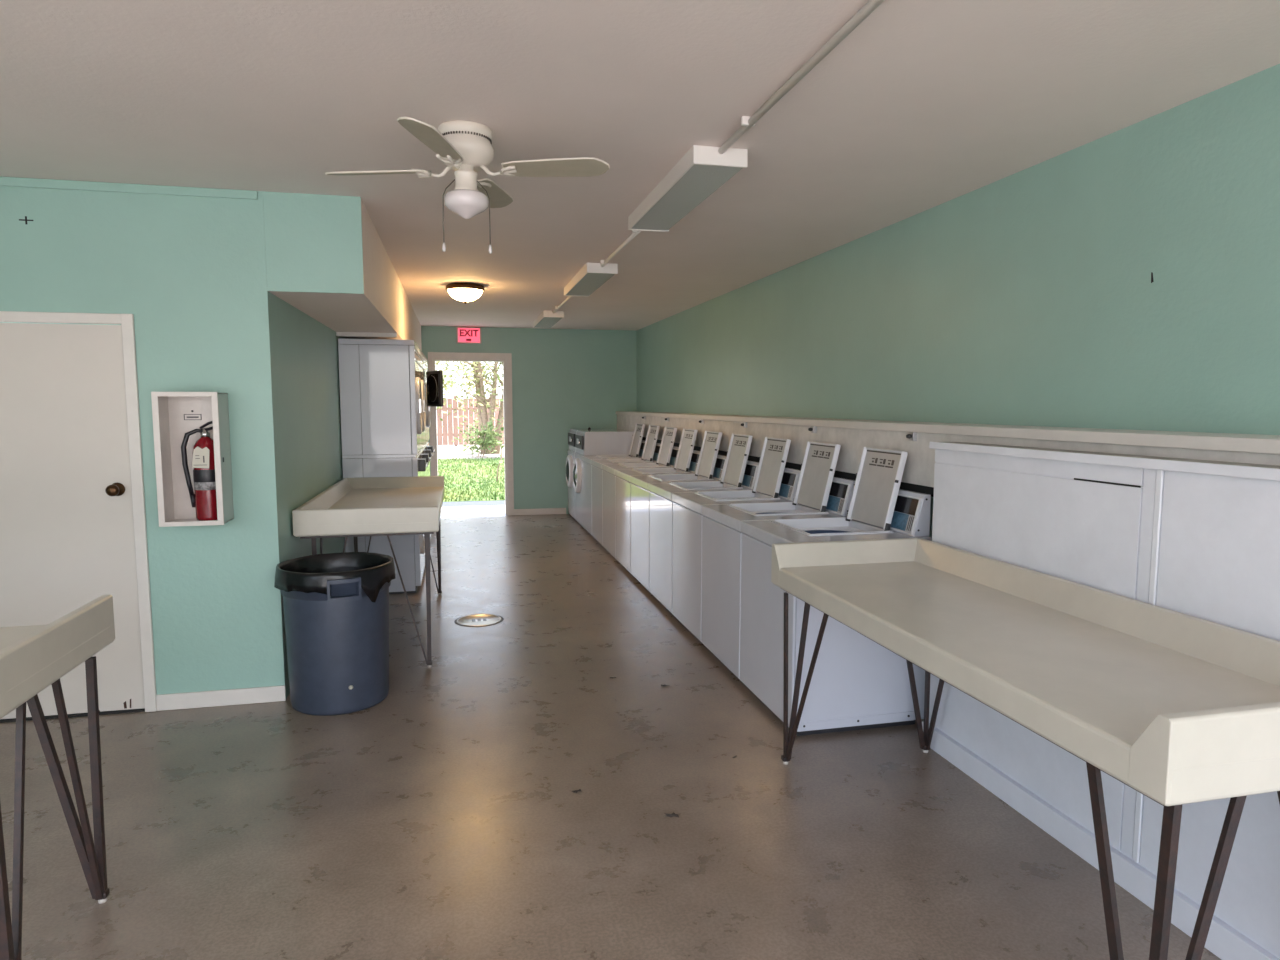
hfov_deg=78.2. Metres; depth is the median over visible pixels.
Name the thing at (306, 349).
wall
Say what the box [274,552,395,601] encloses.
liner
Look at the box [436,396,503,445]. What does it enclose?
fence
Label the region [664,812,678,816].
dry leaf
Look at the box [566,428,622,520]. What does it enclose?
washer
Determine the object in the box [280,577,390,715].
waste bin
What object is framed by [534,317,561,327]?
diffuser
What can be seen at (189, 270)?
wall
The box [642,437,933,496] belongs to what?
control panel
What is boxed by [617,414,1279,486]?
half wall
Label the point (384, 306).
soffit
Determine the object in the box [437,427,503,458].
path
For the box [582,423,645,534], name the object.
washer
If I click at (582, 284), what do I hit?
diffuser
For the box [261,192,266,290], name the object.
trim
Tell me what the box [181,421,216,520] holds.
fire extinguisher
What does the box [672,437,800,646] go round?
washer
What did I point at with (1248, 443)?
ledge
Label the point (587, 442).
washer
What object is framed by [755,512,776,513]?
tub
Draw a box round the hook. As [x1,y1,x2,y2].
[19,216,32,223]
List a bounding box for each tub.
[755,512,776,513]
[804,530,848,533]
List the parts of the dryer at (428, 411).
door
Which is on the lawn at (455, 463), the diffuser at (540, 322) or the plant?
the plant
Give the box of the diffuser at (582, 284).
[566,273,614,295]
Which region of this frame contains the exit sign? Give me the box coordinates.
[456,327,480,343]
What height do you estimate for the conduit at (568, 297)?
0.033 m
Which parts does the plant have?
stem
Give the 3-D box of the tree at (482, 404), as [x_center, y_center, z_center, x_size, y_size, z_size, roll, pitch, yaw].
[-4.449,-3.790,25.810,5.767,5.896,4.711,-1,6,-13]
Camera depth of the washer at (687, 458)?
7.49 m
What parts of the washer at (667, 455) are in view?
panel, lid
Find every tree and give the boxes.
[435,361,497,426]
[435,361,503,453]
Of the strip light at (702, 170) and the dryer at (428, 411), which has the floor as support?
the dryer at (428, 411)
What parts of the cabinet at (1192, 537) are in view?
door panel, drawer, door panel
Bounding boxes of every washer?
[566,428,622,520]
[573,430,633,528]
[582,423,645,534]
[591,425,660,545]
[602,426,678,561]
[615,428,699,572]
[630,431,726,590]
[649,433,758,612]
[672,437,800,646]
[702,441,855,679]
[740,447,931,735]
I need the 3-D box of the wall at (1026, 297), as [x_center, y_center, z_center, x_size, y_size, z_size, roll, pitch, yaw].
[1.468,-0.248,5.253,0.150,2.635,13.180,-1,6,-13]
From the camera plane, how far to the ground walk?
12.01 m
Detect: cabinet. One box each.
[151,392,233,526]
[922,442,1279,959]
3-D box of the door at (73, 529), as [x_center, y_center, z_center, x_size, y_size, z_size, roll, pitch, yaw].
[-2.954,0.195,3.874,0.949,2.012,0.173,-1,6,-13]
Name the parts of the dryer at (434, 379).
open door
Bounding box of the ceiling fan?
[325,116,609,253]
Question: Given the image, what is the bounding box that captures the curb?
[442,500,504,506]
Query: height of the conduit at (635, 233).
0.033 m
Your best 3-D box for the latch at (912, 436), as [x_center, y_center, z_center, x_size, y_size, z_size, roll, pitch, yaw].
[1.362,-0.220,3.963,0.048,0.044,0.044,-1,6,-13]
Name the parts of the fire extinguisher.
lever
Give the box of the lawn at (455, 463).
[438,458,504,501]
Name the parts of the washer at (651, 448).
panel, lid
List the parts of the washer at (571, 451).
door glass, door, control panel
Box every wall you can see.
[0,186,289,698]
[263,191,363,293]
[273,295,346,560]
[421,326,636,513]
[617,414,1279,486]
[637,64,1279,537]
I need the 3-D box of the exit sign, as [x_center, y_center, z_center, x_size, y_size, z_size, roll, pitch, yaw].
[-2.348,-1.983,10.813,0.330,0.216,0.057,-1,6,-13]
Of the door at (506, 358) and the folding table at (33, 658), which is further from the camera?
the door at (506, 358)
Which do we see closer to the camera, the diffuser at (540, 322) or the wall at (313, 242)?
the wall at (313, 242)
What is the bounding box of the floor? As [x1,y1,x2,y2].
[0,514,1220,959]
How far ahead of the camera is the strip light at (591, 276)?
6.29 m
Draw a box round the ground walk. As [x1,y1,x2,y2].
[441,505,504,514]
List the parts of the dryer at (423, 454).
door handle, door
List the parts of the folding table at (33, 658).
leg, leg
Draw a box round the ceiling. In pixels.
[0,0,1279,330]
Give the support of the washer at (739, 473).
on the floor
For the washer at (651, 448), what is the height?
1.338 m
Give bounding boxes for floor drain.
[454,614,503,626]
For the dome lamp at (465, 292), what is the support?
attached to the ceiling
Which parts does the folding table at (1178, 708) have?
leg, under frame, leg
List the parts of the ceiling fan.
blade, blade, pull chain, globe, pull chain, blade, blade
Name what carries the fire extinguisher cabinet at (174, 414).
attached to the wall at (189, 270)
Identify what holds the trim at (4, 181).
attached to the wall at (189, 270)
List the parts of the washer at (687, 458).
panel, lid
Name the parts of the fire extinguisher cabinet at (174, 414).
panel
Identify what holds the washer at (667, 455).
on the floor
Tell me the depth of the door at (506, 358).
11.00 m
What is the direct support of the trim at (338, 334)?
attached to the wall at (306, 349)
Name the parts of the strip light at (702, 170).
rail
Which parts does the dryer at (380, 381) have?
rail, door, door handle, door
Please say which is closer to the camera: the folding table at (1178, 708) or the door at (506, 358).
the folding table at (1178, 708)
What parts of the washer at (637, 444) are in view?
panel, lid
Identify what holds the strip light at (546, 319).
attached to the ceiling
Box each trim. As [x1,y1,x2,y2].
[0,176,257,199]
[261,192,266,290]
[336,332,396,337]
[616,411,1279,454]
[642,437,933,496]
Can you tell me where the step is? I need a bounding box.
[442,509,504,514]
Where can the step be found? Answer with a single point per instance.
(501, 509)
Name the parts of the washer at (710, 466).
panel, lid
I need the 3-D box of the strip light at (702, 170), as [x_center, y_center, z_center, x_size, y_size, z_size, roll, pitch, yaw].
[0.192,-1.403,3.889,0.236,0.074,1.280,-1,6,-13]
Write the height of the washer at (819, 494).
1.338 m
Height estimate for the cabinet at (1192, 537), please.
1.404 m
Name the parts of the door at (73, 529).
knob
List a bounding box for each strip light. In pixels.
[533,310,563,327]
[564,263,617,296]
[628,145,747,231]
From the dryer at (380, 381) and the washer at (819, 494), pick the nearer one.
the washer at (819, 494)
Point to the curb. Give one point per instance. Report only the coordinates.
(466, 503)
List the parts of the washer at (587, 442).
door glass, door, control panel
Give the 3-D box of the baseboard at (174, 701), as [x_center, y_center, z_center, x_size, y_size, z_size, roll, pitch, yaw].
[-2.186,1.140,4.121,0.617,0.084,0.014,-1,6,-13]
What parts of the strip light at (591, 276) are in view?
rail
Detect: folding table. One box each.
[0,595,114,959]
[292,476,444,667]
[771,537,1279,959]
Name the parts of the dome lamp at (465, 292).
lamp shade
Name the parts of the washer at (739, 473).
panel, lid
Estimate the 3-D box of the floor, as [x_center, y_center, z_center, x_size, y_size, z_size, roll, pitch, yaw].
[-1.431,1.194,4.644,6.134,0.120,13.330,-1,6,-13]
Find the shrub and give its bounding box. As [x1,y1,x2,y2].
[452,418,503,457]
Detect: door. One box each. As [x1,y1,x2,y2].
[0,311,156,722]
[428,352,513,517]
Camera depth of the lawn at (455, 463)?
17.39 m
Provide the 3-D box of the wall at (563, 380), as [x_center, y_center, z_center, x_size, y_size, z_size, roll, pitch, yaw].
[-2.909,-0.789,10.905,5.834,2.635,0.150,-1,6,-13]
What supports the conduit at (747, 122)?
attached to the ceiling
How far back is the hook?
3.73 m
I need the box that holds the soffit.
[268,199,421,350]
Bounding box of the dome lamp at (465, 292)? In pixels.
[446,283,484,303]
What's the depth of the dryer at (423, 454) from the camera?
7.40 m
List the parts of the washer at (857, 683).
panel, rail, lid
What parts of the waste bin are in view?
handle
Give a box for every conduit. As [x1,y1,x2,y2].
[553,296,571,312]
[600,230,640,266]
[718,0,884,153]
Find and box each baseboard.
[156,685,285,710]
[514,508,565,515]
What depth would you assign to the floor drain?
5.75 m
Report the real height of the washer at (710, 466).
1.338 m
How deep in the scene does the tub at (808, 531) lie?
4.28 m
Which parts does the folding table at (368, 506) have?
leg, leg, under frame, leg, leg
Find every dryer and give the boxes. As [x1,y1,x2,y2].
[338,338,427,593]
[418,347,430,567]
[422,352,442,475]
[425,357,434,537]
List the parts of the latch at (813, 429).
plate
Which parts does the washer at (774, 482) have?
panel, lid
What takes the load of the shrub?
on the path
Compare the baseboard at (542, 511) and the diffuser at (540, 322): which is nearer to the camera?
the diffuser at (540, 322)
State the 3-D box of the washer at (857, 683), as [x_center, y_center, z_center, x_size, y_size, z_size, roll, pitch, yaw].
[0.983,0.515,4.078,0.725,1.338,0.714,-1,6,-13]
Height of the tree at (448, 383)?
6.834 m
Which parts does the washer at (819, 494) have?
panel, lid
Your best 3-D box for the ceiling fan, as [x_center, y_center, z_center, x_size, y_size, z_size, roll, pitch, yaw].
[-0.682,-1.127,3.083,0.835,0.473,0.828,-5,7,-40]
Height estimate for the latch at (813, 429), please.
0.044 m
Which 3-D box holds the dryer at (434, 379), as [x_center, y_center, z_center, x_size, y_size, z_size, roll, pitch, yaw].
[-2.423,-0.256,8.167,0.776,2.095,0.700,-1,6,-13]
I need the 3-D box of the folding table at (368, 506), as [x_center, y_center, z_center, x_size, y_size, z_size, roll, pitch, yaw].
[-1.785,0.557,5.516,0.792,0.982,2.020,-1,6,-13]
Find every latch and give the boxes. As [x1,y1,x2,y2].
[808,426,816,432]
[906,432,916,440]
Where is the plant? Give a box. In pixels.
[491,427,503,481]
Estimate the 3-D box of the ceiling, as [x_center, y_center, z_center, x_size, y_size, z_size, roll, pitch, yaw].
[-1.431,-1.564,4.380,6.134,0.150,13.330,-1,6,-13]
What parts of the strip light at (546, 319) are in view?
rail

